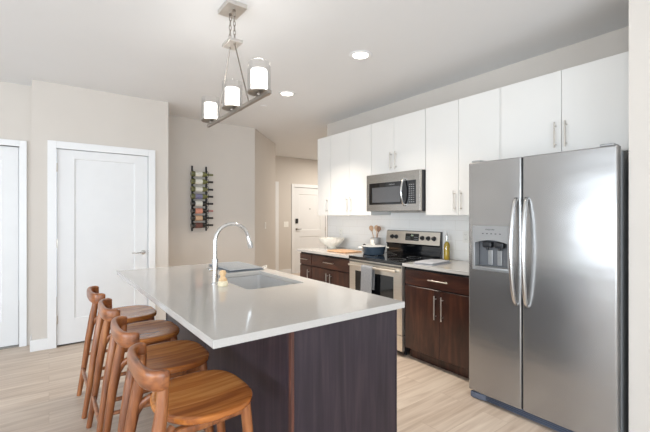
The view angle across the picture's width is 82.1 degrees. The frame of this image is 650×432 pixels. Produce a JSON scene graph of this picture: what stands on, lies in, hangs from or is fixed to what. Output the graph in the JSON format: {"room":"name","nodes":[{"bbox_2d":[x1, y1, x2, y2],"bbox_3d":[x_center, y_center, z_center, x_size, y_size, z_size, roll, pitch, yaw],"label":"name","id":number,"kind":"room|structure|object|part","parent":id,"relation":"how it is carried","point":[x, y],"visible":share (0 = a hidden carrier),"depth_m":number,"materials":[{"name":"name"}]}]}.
{"room":"kitchen","nodes":[
{"label":"kitchen","id":0,"kind":"room"},
{"bbox_2d":[0,81,31,344],"bbox_3d":[-5.166,0.000,2.510,5.280,2.740,0.120,0,0,-36],"label":"wall","id":1,"kind":"structure","parent":0,"point":[15,99],"depth_m":3.92,"materials":[{"name":"beige paint"}]},
{"bbox_2d":[0,139,26,349],"bbox_3d":[-3.582,0.294,3.664,1.024,2.152,0.128,0,0,-36],"label":"door","id":2,"kind":"structure","parent":1,"relation":"in","point":[13,160],"depth_m":3.88,"materials":[{"name":"white paint"}]},
{"bbox_2d":[32,79,167,339],"bbox_3d":[-2.604,0.000,4.380,1.305,2.740,0.600,0,0,-36],"label":"wall","id":3,"kind":"structure","parent":0,"point":[60,112],"depth_m":4.00,"materials":[{"name":"beige paint"}]},
{"bbox_2d":[30,319,165,351],"bbox_3d":[-2.600,1.312,4.375,1.333,0.115,0.614,0,0,-36],"label":"baseboard","id":4,"kind":"structure","parent":3,"relation":"attached to","point":[39,344],"depth_m":3.77,"materials":[{"name":"white paint"}]},
{"bbox_2d":[47,140,154,348],"bbox_3d":[-2.453,0.298,4.158,1.028,2.143,0.157,0,0,-36],"label":"door","id":5,"kind":"structure","parent":3,"relation":"in","point":[106,194],"depth_m":4.07,"materials":[{"name":"white paint"}]},
{"bbox_3d":[-2.153,0.430,4.315,0.152,0.054,0.053,0,0,-36],"label":"handle","id":6,"kind":"part","parent":5,"relation":"part of","materials":[{"name":"silver metal"}]},
{"bbox_2d":[168,115,254,266],"bbox_3d":[-1.765,0.000,5.449,1.555,2.740,0.120,0,0,-36],"label":"wall","id":7,"kind":"structure","parent":0,"point":[227,151],"depth_m":5.46,"materials":[{"name":"beige paint"}]},
{"bbox_2d":[191,166,208,230],"bbox_3d":[-1.773,-0.242,5.300,0.222,0.925,0.109,0,0,-36],"label":"wine rack","id":8,"kind":"object","parent":7,"relation":"attached to","point":[206,171],"visible":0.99,"depth_m":5.32,"materials":[{"name":"black metal"}]},
{"bbox_2d":[190,208,212,213],"bbox_3d":[-1.748,-0.065,5.310,0.312,0.076,0.076,0,0,-36],"label":"wine bottle","id":9,"kind":"object","parent":8,"relation":"in","point":[193,210],"visible":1,"depth_m":5.26,"materials":[{"name":"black glass"}]},
{"bbox_2d":[190,215,212,220],"bbox_3d":[-1.748,0.037,5.310,0.312,0.076,0.076,0,0,-36],"label":"wine bottle","id":10,"kind":"object","parent":8,"relation":"in","point":[195,217],"visible":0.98,"depth_m":5.26,"materials":[{"name":"black glass"}]},
{"bbox_2d":[190,186,212,191],"bbox_3d":[-1.748,-0.372,5.310,0.312,0.076,0.076,0,0,-36],"label":"wine bottle","id":11,"kind":"object","parent":8,"relation":"in","point":[193,188],"visible":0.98,"depth_m":5.25,"materials":[{"name":"green glass"}]},
{"bbox_2d":[190,171,212,176],"bbox_3d":[-1.748,-0.585,5.310,0.312,0.076,0.076,0,0,-36],"label":"wine bottle","id":12,"kind":"object","parent":8,"relation":"in","point":[193,173],"visible":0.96,"depth_m":5.26,"materials":[{"name":"green glass"}]},
{"bbox_2d":[190,201,212,205],"bbox_3d":[-1.748,-0.168,5.310,0.312,0.076,0.076,0,0,-36],"label":"wine bottle","id":13,"kind":"object","parent":8,"relation":"in","point":[192,203],"visible":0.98,"depth_m":5.25,"materials":[{"name":"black glass"}]},
{"bbox_2d":[190,223,212,227],"bbox_3d":[-1.748,0.140,5.310,0.312,0.076,0.076,0,0,-36],"label":"wine bottle","id":14,"kind":"object","parent":8,"relation":"in","point":[192,225],"visible":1,"depth_m":5.25,"materials":[{"name":"black glass"}]},
{"bbox_2d":[190,179,212,183],"bbox_3d":[-1.748,-0.480,5.310,0.312,0.076,0.076,0,0,-36],"label":"wine bottle","id":15,"kind":"object","parent":8,"relation":"in","point":[193,181],"visible":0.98,"depth_m":5.25,"materials":[{"name":"green glass"}]},
{"bbox_2d":[190,194,212,198],"bbox_3d":[-1.748,-0.270,5.310,0.312,0.076,0.076,0,0,-36],"label":"wine bottle","id":16,"kind":"object","parent":8,"relation":"in","point":[193,196],"visible":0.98,"depth_m":5.26,"materials":[{"name":"green glass"}]},
{"bbox_2d":[255,129,274,269],"bbox_3d":[-1.216,0.000,7.053,0.556,2.740,2.350,0,0,-16],"label":"wall","id":17,"kind":"structure","parent":0,"point":[264,147],"depth_m":6.40,"materials":[{"name":"beige paint"}]},
{"bbox_2d":[0,272,558,431],"bbox_3d":[-0.742,1.420,2.095,11.900,0.100,11.250,0,0,-36],"label":"floor","id":18,"kind":"structure","parent":0,"point":[38,389],"depth_m":2.76,"materials":[{"name":"brown wood"}]},
{"bbox_2d":[76,286,156,418],"bbox_3d":[-1.560,0.958,2.831,0.517,0.830,0.431,0,0,-38],"label":"bar stool","id":19,"kind":"object","parent":18,"relation":"on","point":[134,313],"visible":0.7,"depth_m":2.78,"materials":[{"name":"brown wood"}]},
{"bbox_3d":[-1.808,0.980,2.874,0.178,0.785,0.048,0,0,-19],"label":"leg","id":20,"kind":"part","parent":19,"relation":"part of","materials":[{"name":"brown wood"}]},
{"bbox_3d":[-1.582,0.980,2.581,0.051,0.785,0.178,0,0,36],"label":"leg","id":21,"kind":"part","parent":19,"relation":"part of","materials":[{"name":"brown wood"}]},
{"bbox_3d":[-1.687,0.579,2.733,0.090,0.072,0.390,0,0,-38],"label":"rail","id":22,"kind":"part","parent":19,"relation":"part of","materials":[{"name":"brown wood"}]},
{"bbox_3d":[-1.514,0.759,2.867,0.380,0.037,0.430,0,0,-38],"label":"seat","id":23,"kind":"part","parent":19,"relation":"part of","materials":[{"name":"brown wood"}]},
{"bbox_2d":[86,298,180,431],"bbox_3d":[-1.212,0.958,2.394,0.517,0.830,0.431,0,0,-36],"label":"bar stool","id":24,"kind":"object","parent":18,"relation":"on","point":[151,332],"visible":0.68,"depth_m":2.38,"materials":[{"name":"brown wood"}]},
{"bbox_3d":[-1.458,0.980,2.441,0.178,0.785,0.048,0,0,-18],"label":"leg","id":25,"kind":"part","parent":24,"relation":"part of","materials":[{"name":"brown wood"}]},
{"bbox_3d":[-1.239,0.980,2.144,0.051,0.785,0.178,0,0,37],"label":"leg","id":26,"kind":"part","parent":24,"relation":"part of","materials":[{"name":"brown wood"}]},
{"bbox_3d":[-1.340,0.579,2.299,0.090,0.072,0.390,0,0,-36],"label":"rail","id":27,"kind":"part","parent":24,"relation":"part of","materials":[{"name":"brown wood"}]},
{"bbox_3d":[-1.097,0.794,2.281,0.334,0.035,0.018,0,0,-40],"label":"rail","id":28,"kind":"part","parent":24,"relation":"part of","materials":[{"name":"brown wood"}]},
{"bbox_3d":[-1.165,0.759,2.428,0.380,0.037,0.430,0,0,-36],"label":"seat","id":29,"kind":"part","parent":24,"relation":"part of","materials":[{"name":"brown wood"}]},
{"bbox_2d":[102,315,213,431],"bbox_3d":[-0.885,0.958,1.964,0.517,0.830,0.431,0,0,-36],"label":"bar stool","id":30,"kind":"object","parent":18,"relation":"on","point":[179,357],"visible":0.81,"depth_m":1.97,"materials":[{"name":"brown wood"}]},
{"bbox_3d":[-1.132,0.980,2.011,0.178,0.785,0.048,0,0,-18],"label":"leg","id":31,"kind":"part","parent":30,"relation":"part of","materials":[{"name":"brown wood"}]},
{"bbox_3d":[-0.912,0.980,1.714,0.051,0.785,0.178,0,0,37],"label":"leg","id":32,"kind":"part","parent":30,"relation":"part of","materials":[{"name":"brown wood"}]},
{"bbox_3d":[-1.014,0.579,1.869,0.090,0.072,0.390,0,0,-36],"label":"rail","id":33,"kind":"part","parent":30,"relation":"part of","materials":[{"name":"brown wood"}]},
{"bbox_3d":[-0.838,0.759,1.998,0.380,0.037,0.430,0,0,-36],"label":"seat","id":34,"kind":"part","parent":30,"relation":"part of","materials":[{"name":"brown wood"}]},
{"bbox_3d":[-0.770,0.794,1.851,0.334,0.035,0.018,0,0,-40],"label":"rail","id":35,"kind":"part","parent":30,"relation":"part of","materials":[{"name":"brown wood"}]},
{"bbox_3d":[-0.616,1.071,1.961,0.098,0.602,0.043,0,0,-4],"label":"leg","id":36,"kind":"part","parent":30,"relation":"part of","materials":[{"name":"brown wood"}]},
{"bbox_2d":[124,342,252,431],"bbox_3d":[-0.570,0.958,1.536,0.517,0.830,0.431,0,0,-38],"label":"bar stool","id":37,"kind":"object","parent":18,"relation":"on","point":[199,400],"visible":1,"depth_m":1.51,"materials":[{"name":"brown wood"}]},
{"bbox_3d":[-0.818,0.980,1.578,0.178,0.785,0.048,0,0,-19],"label":"leg","id":38,"kind":"part","parent":37,"relation":"part of","materials":[{"name":"brown wood"}]},
{"bbox_3d":[-0.697,0.579,1.438,0.090,0.072,0.390,0,0,-38],"label":"rail","id":39,"kind":"part","parent":37,"relation":"part of","materials":[{"name":"brown wood"}]},
{"bbox_3d":[-0.593,0.980,1.285,0.051,0.785,0.178,0,0,36],"label":"leg","id":40,"kind":"part","parent":37,"relation":"part of","materials":[{"name":"brown wood"}]},
{"bbox_3d":[-0.524,0.759,1.571,0.380,0.037,0.430,0,0,-38],"label":"seat","id":41,"kind":"part","parent":37,"relation":"part of","materials":[{"name":"brown wood"}]},
{"bbox_3d":[-0.454,0.794,1.425,0.334,0.035,0.018,0,0,-41],"label":"rail","id":42,"kind":"part","parent":37,"relation":"part of","materials":[{"name":"brown wood"}]},
{"bbox_3d":[-0.500,1.071,1.795,0.044,0.602,0.097,0,0,20],"label":"leg","id":43,"kind":"part","parent":37,"relation":"part of","materials":[{"name":"brown wood"}]},
{"bbox_3d":[-0.302,1.071,1.538,0.098,0.602,0.043,0,0,-5],"label":"leg","id":44,"kind":"part","parent":37,"relation":"part of","materials":[{"name":"brown wood"}]},
{"bbox_2d":[166,309,396,431],"bbox_3d":[-0.514,0.930,2.640,0.654,0.880,2.129,0,0,-36],"label":"kitchen island","id":45,"kind":"object","parent":18,"relation":"on","point":[341,376],"visible":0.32,"depth_m":1.79,"materials":[{"name":"brown wood"}]},
{"bbox_3d":[-1.080,0.930,2.870,0.015,0.880,0.997,0,0,-36],"label":"panel","id":46,"kind":"part","parent":45,"relation":"part of","materials":[{"name":"brown wood"}]},
{"bbox_3d":[-0.466,0.930,2.040,0.015,0.880,1.062,0,0,-36],"label":"panel","id":47,"kind":"part","parent":45,"relation":"part of","materials":[{"name":"brown wood"}]},
{"bbox_2d":[117,261,404,348],"bbox_3d":[-0.649,0.472,2.531,1.067,0.033,2.168,0,0,-36],"label":"island countertop","id":48,"kind":"structure","parent":45,"relation":"on","point":[232,314],"depth_m":1.94,"materials":[{"name":"grey stone"}]},
{"bbox_2d":[218,270,227,286],"bbox_3d":[-0.661,0.404,2.415,0.067,0.104,0.067,0,0,-36],"label":"dish brush","id":49,"kind":"object","parent":48,"relation":"on","point":[222,282],"visible":1,"depth_m":2.40,"materials":[{"name":"brown wood"}]},
{"bbox_3d":[-0.661,0.388,2.415,0.054,0.070,0.054,0,0,-36],"label":"handle","id":50,"kind":"part","parent":49,"relation":"part of","materials":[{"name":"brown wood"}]},
{"bbox_2d":[206,222,252,283],"bbox_3d":[-0.648,0.250,2.556,0.335,0.412,0.052,0,0,-36],"label":"faucet","id":51,"kind":"object","parent":48,"relation":"on","point":[214,269],"visible":0.98,"depth_m":2.49,"materials":[{"name":"silver metal"}]},
{"bbox_3d":[-0.640,0.168,2.562,0.260,0.247,0.025,0,0,-36],"label":"spout","id":52,"kind":"part","parent":51,"relation":"part of","materials":[{"name":"silver metal"}]},
{"bbox_2d":[209,261,266,272],"bbox_3d":[-0.763,0.439,3.249,0.338,0.032,0.508,0,0,-36],"label":"drying mat","id":53,"kind":"object","parent":48,"relation":"on","point":[230,267],"visible":0.93,"depth_m":3.12,"materials":[{"name":"grey fabric"}]},
{"bbox_2d":[227,275,291,289],"bbox_3d":[-0.505,0.589,2.687,0.459,0.196,0.724,0,0,-36],"label":"sink","id":54,"kind":"object","parent":48,"relation":"in","point":[253,281],"visible":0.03,"depth_m":3.00,"materials":[{"name":"metal"}]},
{"bbox_3d":[0.115,0.930,1.796,0.630,0.880,0.019,0,0,-36],"label":"panel","id":55,"kind":"part","parent":45,"relation":"part of","materials":[{"name":"brown wood"}]},
{"bbox_3d":[0.370,0.930,1.990,0.007,0.880,0.033,0,0,-36],"label":"corner post","id":56,"kind":"part","parent":45,"relation":"part of","materials":[{"name":"brown wood"}]},
{"bbox_2d":[300,252,312,278],"bbox_3d":[-0.028,0.929,5.155,0.648,0.882,0.280,0,0,-36],"label":"base cabinet","id":57,"kind":"object","parent":18,"relation":"on","point":[306,266],"visible":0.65,"depth_m":4.96,"materials":[{"name":"brown wood"}]},
{"bbox_3d":[-0.252,0.583,4.988,0.019,0.142,0.272,0,0,-36],"label":"drawer","id":58,"kind":"part","parent":57,"relation":"part of","materials":[{"name":"brown wood"}]},
{"bbox_3d":[-0.252,0.965,4.988,0.019,0.598,0.272,0,0,-36],"label":"door","id":59,"kind":"part","parent":57,"relation":"part of","materials":[{"name":"brown wood"}]},
{"bbox_2d":[312,253,349,287],"bbox_3d":[0.291,0.929,4.724,0.648,0.882,0.786,0,0,-36],"label":"base cabinet","id":60,"kind":"object","parent":18,"relation":"on","point":[334,270],"visible":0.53,"depth_m":4.52,"materials":[{"name":"brown wood"}]},
{"bbox_3d":[-0.050,0.965,4.715,0.019,0.598,0.388,0,0,-36],"label":"door","id":61,"kind":"part","parent":60,"relation":"part of","materials":[{"name":"brown wood"}]},
{"bbox_2d":[297,247,362,257],"bbox_3d":[0.199,0.471,4.845,0.639,0.030,1.097,0,0,-36],"label":"countertop","id":62,"kind":"structure","parent":60,"relation":"on","point":[321,250],"depth_m":4.72,"materials":[{"name":"grey stone"}]},
{"bbox_2d":[319,237,343,248],"bbox_3d":[0.095,0.381,5.133,0.347,0.150,0.352,0,0,-36],"label":"bowl","id":63,"kind":"object","parent":62,"relation":"on","point":[331,243],"visible":1,"depth_m":5.04,"materials":[{"name":"beige ceramic"}]},
{"bbox_2d":[327,249,361,253],"bbox_3d":[0.242,0.447,4.683,0.260,0.018,0.380,0,0,-36],"label":"cutting board","id":64,"kind":"object","parent":62,"relation":"on","point":[345,251],"visible":1,"depth_m":4.64,"materials":[{"name":"brown wood"}]},
{"bbox_2d":[370,237,380,244],"bbox_3d":[0.627,0.365,4.625,0.130,0.180,0.130,0,0,-36],"label":"utensil crock","id":65,"kind":"object","parent":62,"relation":"on","point":[377,241],"visible":0.45,"depth_m":4.57,"materials":[{"name":"beige ceramic"}]},
{"bbox_3d":[0.066,0.583,4.558,0.019,0.142,0.778,0,0,-36],"label":"drawer","id":66,"kind":"part","parent":60,"relation":"part of","materials":[{"name":"brown wood"}]},
{"bbox_3d":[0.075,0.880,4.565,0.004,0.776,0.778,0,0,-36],"label":"drawer gap rail","id":67,"kind":"part","parent":60,"relation":"part of","materials":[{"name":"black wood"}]},
{"bbox_3d":[0.182,0.965,4.401,0.019,0.598,0.388,0,0,-36],"label":"door","id":68,"kind":"part","parent":60,"relation":"part of","materials":[{"name":"brown wood"}]},
{"bbox_2d":[348,230,442,354],"bbox_3d":[0.738,0.772,4.069,0.696,1.195,0.785,0,0,-36],"label":"range","id":69,"kind":"object","parent":18,"relation":"on","point":[405,246],"visible":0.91,"depth_m":3.97,"materials":[{"name":"silver metal"}]},
{"bbox_2d":[360,265,374,293],"bbox_3d":[0.445,0.731,3.906,0.044,0.418,0.174,0,0,-36],"label":"dish towel","id":70,"kind":"object","parent":69,"relation":"hanging from","point":[367,273],"visible":0.82,"depth_m":3.88,"materials":[{"name":"grey fabric"}]},
{"bbox_3d":[0.484,0.542,3.881,0.064,0.025,0.697,0,0,-36],"label":"handle","id":71,"kind":"part","parent":69,"relation":"part of","materials":[{"name":"silver metal"}]},
{"bbox_2d":[358,244,388,254],"bbox_3d":[0.559,0.386,4.288,0.307,0.124,0.287,0,0,-36],"label":"cooking pot","id":72,"kind":"object","parent":69,"relation":"on","point":[373,249],"visible":1,"depth_m":4.18,"materials":[{"name":"blue metal"}]},
{"bbox_3d":[0.559,0.401,4.288,0.280,0.095,0.280,0,0,-36],"label":"pot","id":73,"kind":"part","parent":72,"relation":"part of","materials":[{"name":"blue metal"}]},
{"bbox_3d":[0.559,0.346,4.288,0.287,0.014,0.287,0,0,-36],"label":"lid","id":74,"kind":"part","parent":72,"relation":"part of","materials":[{"name":"white ceramic"}]},
{"bbox_3d":[0.525,0.821,3.911,0.041,0.674,0.779,0,0,-36],"label":"oven door","id":75,"kind":"part","parent":69,"relation":"part of","materials":[{"name":"silver metal"}]},
{"bbox_2d":[349,252,437,265],"bbox_3d":[0.730,0.466,4.063,0.572,0.033,0.785,0,0,-36],"label":"cooktop","id":76,"kind":"object","parent":69,"relation":"in","point":[389,258],"depth_m":3.98,"materials":[{"name":"black glass"}]},
{"bbox_3d":[0.526,1.240,3.912,0.039,0.150,0.779,0,0,-36],"label":"storage drawer","id":77,"kind":"part","parent":69,"relation":"part of","materials":[{"name":"silver metal"}]},
{"bbox_2d":[405,267,468,378],"bbox_3d":[1.236,0.929,3.447,0.648,0.882,0.792,0,0,-36],"label":"base cabinet","id":78,"kind":"object","parent":18,"relation":"on","point":[436,302],"visible":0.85,"depth_m":3.29,"materials":[{"name":"brown wood"}]},
{"bbox_3d":[0.894,0.965,3.439,0.019,0.598,0.390,0,0,-36],"label":"door","id":79,"kind":"part","parent":78,"relation":"part of","materials":[{"name":"brown wood"}]},
{"bbox_3d":[0.970,0.815,3.292,0.036,0.210,0.011,0,0,-36],"label":"handle","id":80,"kind":"part","parent":78,"relation":"part of","materials":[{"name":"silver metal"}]},
{"bbox_2d":[402,259,468,275],"bbox_3d":[1.235,0.471,3.444,0.639,0.030,0.804,0,0,-36],"label":"countertop","id":81,"kind":"structure","parent":78,"relation":"on","point":[460,267],"depth_m":3.33,"materials":[{"name":"grey stone"}]},
{"bbox_2d":[413,259,450,265],"bbox_3d":[1.020,0.443,3.547,0.340,0.025,0.210,0,0,-43],"label":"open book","id":82,"kind":"object","parent":81,"relation":"on","point":[430,262],"visible":1,"depth_m":3.49,"materials":[{"name":"white paper"}]},
{"bbox_2d":[444,231,449,259],"bbox_3d":[1.252,0.305,3.831,0.064,0.300,0.064,0,0,-36],"label":"oil bottle","id":83,"kind":"object","parent":81,"relation":"on","point":[446,244],"visible":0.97,"depth_m":3.81,"materials":[{"name":"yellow glass"}]},
{"bbox_3d":[1.011,0.583,3.281,0.019,0.142,0.784,0,0,-36],"label":"drawer","id":84,"kind":"part","parent":78,"relation":"part of","materials":[{"name":"brown wood"}]},
{"bbox_3d":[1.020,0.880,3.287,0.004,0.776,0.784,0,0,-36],"label":"drawer gap rail","id":85,"kind":"part","parent":78,"relation":"part of","materials":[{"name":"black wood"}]},
{"bbox_3d":[1.012,0.815,3.235,0.036,0.210,0.011,0,0,-36],"label":"handle","id":86,"kind":"part","parent":78,"relation":"part of","materials":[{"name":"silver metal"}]},
{"bbox_3d":[1.128,0.965,3.123,0.019,0.598,0.390,0,0,-36],"label":"door","id":87,"kind":"part","parent":78,"relation":"part of","materials":[{"name":"brown wood"}]},
{"bbox_2d":[469,143,628,431],"bbox_3d":[1.642,0.479,2.664,0.870,1.781,0.918,0,0,-36],"label":"refrigerator","id":88,"kind":"object","parent":18,"relation":"on","point":[549,233],"visible":0.98,"depth_m":2.35,"materials":[{"name":"silver metal"}]},
{"bbox_3d":[1.193,0.221,2.730,0.046,0.062,0.072,0,0,-36],"label":"spout","id":89,"kind":"part","parent":88,"relation":"part of","materials":[{"name":"plastic"}]},
{"bbox_3d":[1.201,0.137,2.683,0.047,0.123,0.248,0,0,-36],"label":"control panel","id":90,"kind":"part","parent":88,"relation":"part of","materials":[{"name":"silver metal"}]},
{"bbox_3d":[1.228,0.457,2.685,0.068,1.703,0.392,0,0,-36],"label":"door","id":91,"kind":"part","parent":88,"relation":"part of","materials":[{"name":"silver metal"}]},
{"bbox_3d":[1.247,0.221,2.658,0.046,0.062,0.072,0,0,-36],"label":"spout","id":92,"kind":"part","parent":88,"relation":"part of","materials":[{"name":"plastic"}]},
{"bbox_3d":[1.268,0.245,2.512,0.089,0.737,0.025,0,0,-31],"label":"handle","id":93,"kind":"part","parent":88,"relation":"part of","materials":[{"name":"metal"}]},
{"bbox_3d":[1.313,0.245,2.451,0.089,0.737,0.025,0,0,-42],"label":"handle","id":94,"kind":"part","parent":88,"relation":"part of","materials":[{"name":"metal"}]},
{"bbox_3d":[1.503,0.457,2.312,0.068,1.703,0.518,0,0,-36],"label":"door","id":95,"kind":"part","parent":88,"relation":"part of","materials":[{"name":"silver metal"}]},
{"bbox_2d":[275,156,317,269],"bbox_3d":[-0.564,0.000,9.050,3.140,2.740,0.120,0,0,-36],"label":"wall","id":96,"kind":"structure","parent":0,"point":[288,170],"depth_m":8.74,"materials":[{"name":"beige paint"}]},
{"bbox_2d":[275,181,278,270],"bbox_3d":[-1.411,0.295,8.405,0.770,2.150,0.128,0,0,-36],"label":"door","id":97,"kind":"structure","parent":96,"relation":"in","point":[276,182],"depth_m":8.55,"materials":[{"name":"white paint"}]},
{"bbox_2d":[279,269,290,273],"bbox_3d":[-0.164,1.312,9.262,2.245,0.115,0.014,0,0,-36],"label":"baseboard","id":98,"kind":"structure","parent":96,"relation":"attached to","point":[283,270],"depth_m":8.71,"materials":[{"name":"white paint"}]},
{"bbox_2d":[291,184,326,273],"bbox_3d":[-0.381,0.310,9.153,1.075,2.120,0.151,0,0,-36],"label":"door","id":99,"kind":"structure","parent":96,"relation":"in","point":[307,226],"depth_m":9.05,"materials":[{"name":"white paint"}]},
{"bbox_2d":[0,0,628,159],"bbox_3d":[-0.742,-1.420,2.095,11.900,0.100,11.250,0,0,-36],"label":"ceiling","id":100,"kind":"structure","parent":0,"point":[172,52],"depth_m":2.99,"materials":[{"name":"white paint"}]},
{"bbox_2d":[201,0,271,127],"bbox_3d":[-0.597,-1.018,2.437,0.136,0.704,0.998,0,0,-36],"label":"pendant light","id":101,"kind":"object","parent":100,"relation":"hanging from","point":[232,9],"visible":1,"depth_m":2.42,"materials":[{"name":"white glass"}]},
{"bbox_3d":[-0.853,-0.773,2.784,0.092,0.123,0.092,0,0,-36],"label":"frosted glass","id":102,"kind":"part","parent":101,"relation":"part of","materials":[{"name":"white glass"}]},
{"bbox_3d":[-0.696,-0.909,2.572,0.014,0.458,0.223,0,0,-36],"label":"rod","id":103,"kind":"part","parent":101,"relation":"part of","materials":[{"name":"silver metal"}]},
{"bbox_3d":[-0.631,-1.239,2.483,0.022,0.205,0.030,0,0,-36],"label":"chain","id":104,"kind":"part","parent":101,"relation":"part of","materials":[{"name":"silver metal"}]},
{"bbox_3d":[-0.610,-0.773,2.456,0.092,0.123,0.092,0,0,-36],"label":"frosted glass","id":105,"kind":"part","parent":101,"relation":"part of","materials":[{"name":"white glass"}]},
{"bbox_3d":[-0.610,-1.130,2.456,0.090,0.020,0.136,0,0,-36],"label":"hub plate","id":106,"kind":"part","parent":101,"relation":"part of","materials":[{"name":"silver metal"}]},
{"bbox_3d":[-0.590,-1.239,2.428,0.022,0.205,0.030,0,0,-36],"label":"chain","id":107,"kind":"part","parent":101,"relation":"part of","materials":[{"name":"silver metal"}]},
{"bbox_3d":[-0.524,-0.909,2.339,0.014,0.458,0.223,0,0,-36],"label":"rod","id":108,"kind":"part","parent":101,"relation":"part of","materials":[{"name":"silver metal"}]},
{"bbox_3d":[-0.379,-0.773,2.143,0.092,0.123,0.092,0,0,-36],"label":"frosted glass","id":109,"kind":"part","parent":101,"relation":"part of","materials":[{"name":"white glass"}]},
{"bbox_2d":[278,91,295,96],"bbox_3d":[-0.427,-1.365,4.189,0.196,0.010,0.196,0,0,-36],"label":"recessed light","id":110,"kind":"object","parent":100,"relation":"in","point":[282,93],"visible":1,"depth_m":4.18,"materials":[{"name":"white plastic"}]},
{"bbox_2d":[349,50,371,59],"bbox_3d":[0.303,-1.365,3.183,0.196,0.010,0.196,0,0,-36],"label":"recessed light","id":111,"kind":"object","parent":100,"relation":"in","point":[358,54],"visible":1,"depth_m":3.17,"materials":[{"name":"white paint"}]},
{"bbox_2d":[327,26,628,260],"bbox_3d":[2.427,0.000,5.017,3.130,2.740,3.821,0,0,-36],"label":"wall","id":112,"kind":"structure","parent":0,"point":[615,42],"depth_m":3.46,"materials":[{"name":"beige paint"}]},
{"bbox_2d":[328,213,468,260],"bbox_3d":[0.883,0.213,4.466,0.008,0.486,2.810,0,0,-36],"label":"wall","id":113,"kind":"structure","parent":112,"relation":"attached to","point":[356,232],"depth_m":4.46,"materials":[{"name":"white tile"}]},
{"bbox_2d":[318,136,330,214],"bbox_3d":[0.108,-0.536,5.204,0.374,1.068,0.301,0,0,-36],"label":"upper cabinet","id":114,"kind":"object","parent":113,"relation":"attached to","point":[324,144],"visible":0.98,"depth_m":5.10,"materials":[{"name":"white laminate"}]},
{"bbox_2d":[331,124,390,214],"bbox_3d":[0.430,-0.536,4.768,0.374,1.068,0.776,0,0,-36],"label":"upper cabinet","id":115,"kind":"object","parent":113,"relation":"attached to","point":[351,149],"visible":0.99,"depth_m":4.65,"materials":[{"name":"white laminate"}]},
{"bbox_3d":[0.198,-0.536,4.843,0.019,1.066,0.377,0,0,-36],"label":"door","id":116,"kind":"part","parent":115,"relation":"part of","materials":[{"name":"white laminate"}]},
{"bbox_3d":[0.429,-0.536,4.530,0.019,1.066,0.394,0,0,-36],"label":"door","id":117,"kind":"part","parent":115,"relation":"part of","materials":[{"name":"white laminate"}]},
{"bbox_2d":[426,88,499,214],"bbox_3d":[1.357,-0.536,3.516,0.374,1.068,0.764,0,0,-36],"label":"upper cabinet","id":118,"kind":"object","parent":113,"relation":"attached to","point":[463,131],"visible":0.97,"depth_m":3.45,"materials":[{"name":"white laminate"}]},
{"bbox_3d":[1.125,-0.536,3.589,0.019,1.066,0.369,0,0,-36],"label":"door","id":119,"kind":"part","parent":118,"relation":"part of","materials":[{"name":"white laminate"}]},
{"bbox_3d":[1.193,-0.135,3.453,0.036,0.190,0.011,0,0,-36],"label":"handle","id":120,"kind":"part","parent":118,"relation":"part of","materials":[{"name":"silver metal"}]},
{"bbox_3d":[1.353,-0.536,3.282,0.019,1.066,0.390,0,0,-36],"label":"door","id":121,"kind":"part","parent":118,"relation":"part of","materials":[{"name":"white laminate"}]},
{"bbox_2d":[500,88,500,158],"bbox_3d":[1.475,-0.536,3.121,0.016,1.068,0.008,0,0,-36],"label":"trim","id":122,"kind":"structure","parent":118,"relation":"attached to","point":[500,88],"depth_m":3.12,"materials":[{"name":"white laminate"}]},
{"bbox_2d":[463,231,468,242],"bbox_3d":[1.411,0.215,3.737,0.009,0.116,0.072,0,0,-36],"label":"wall outlet","id":123,"kind":"object","parent":113,"relation":"attached to","point":[465,233],"visible":0.92,"depth_m":3.73,"materials":[{"name":"white plastic"}]},
{"bbox_2d":[371,109,425,174],"bbox_3d":[0.895,-0.766,4.139,0.374,0.608,0.779,0,0,-36],"label":"upper cabinet","id":124,"kind":"object","parent":112,"relation":"attached to","point":[398,144],"visible":0.83,"depth_m":4.01,"materials":[{"name":"white laminate"}]},
{"bbox_3d":[0.655,-0.766,4.225,0.019,0.606,0.354,0,0,-36],"label":"door","id":125,"kind":"part","parent":124,"relation":"part of","materials":[{"name":"white laminate"}]},
{"bbox_2d":[367,169,425,211],"bbox_3d":[0.846,-0.253,4.103,0.479,0.412,0.773,0,0,-36],"label":"microwave","id":126,"kind":"object","parent":124,"relation":"attached to","point":[403,190],"visible":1,"depth_m":3.92,"materials":[{"name":"metal"}]},
{"bbox_3d":[0.798,-0.245,3.828,0.075,0.298,0.022,0,0,-36],"label":"handle","id":127,"kind":"part","parent":126,"relation":"part of","materials":[{"name":"metal"}]},
{"bbox_3d":[0.887,-0.766,3.911,0.019,0.606,0.420,0,0,-36],"label":"door","id":128,"kind":"part","parent":124,"relation":"part of","materials":[{"name":"white laminate"}]},
{"bbox_2d":[501,51,628,158],"bbox_3d":[1.862,-0.748,2.833,0.374,0.645,0.914,0,0,-36],"label":"upper cabinet","id":129,"kind":"object","parent":112,"relation":"attached to","point":[584,106],"visible":0.79,"depth_m":2.70,"materials":[{"name":"white laminate"}]},
{"bbox_3d":[1.611,-0.748,2.933,0.019,0.643,0.453,0,0,-36],"label":"door","id":130,"kind":"part","parent":129,"relation":"part of","materials":[{"name":"white laminate"}]},
{"bbox_3d":[1.703,-0.595,2.763,0.036,0.190,0.011,0,0,-36],"label":"handle","id":131,"kind":"part","parent":129,"relation":"part of","materials":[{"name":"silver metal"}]},
{"bbox_3d":[1.745,-0.595,2.707,0.036,0.190,0.011,0,0,-36],"label":"handle","id":132,"kind":"part","parent":129,"relation":"part of","materials":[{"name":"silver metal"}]},
{"bbox_3d":[1.883,-0.748,2.565,0.019,0.643,0.456,0,0,-36],"label":"door","id":133,"kind":"part","parent":129,"relation":"part of","materials":[{"name":"white laminate"}]},
{"bbox_2d":[629,0,649,431],"bbox_3d":[3.279,0.000,0.734,0.835,2.740,4.079,0,0,-36],"label":"wall","id":134,"kind":"structure","parent":0,"point":[639,10],"depth_m":2.09,"materials":[{"name":"beige paint"}]}
]}

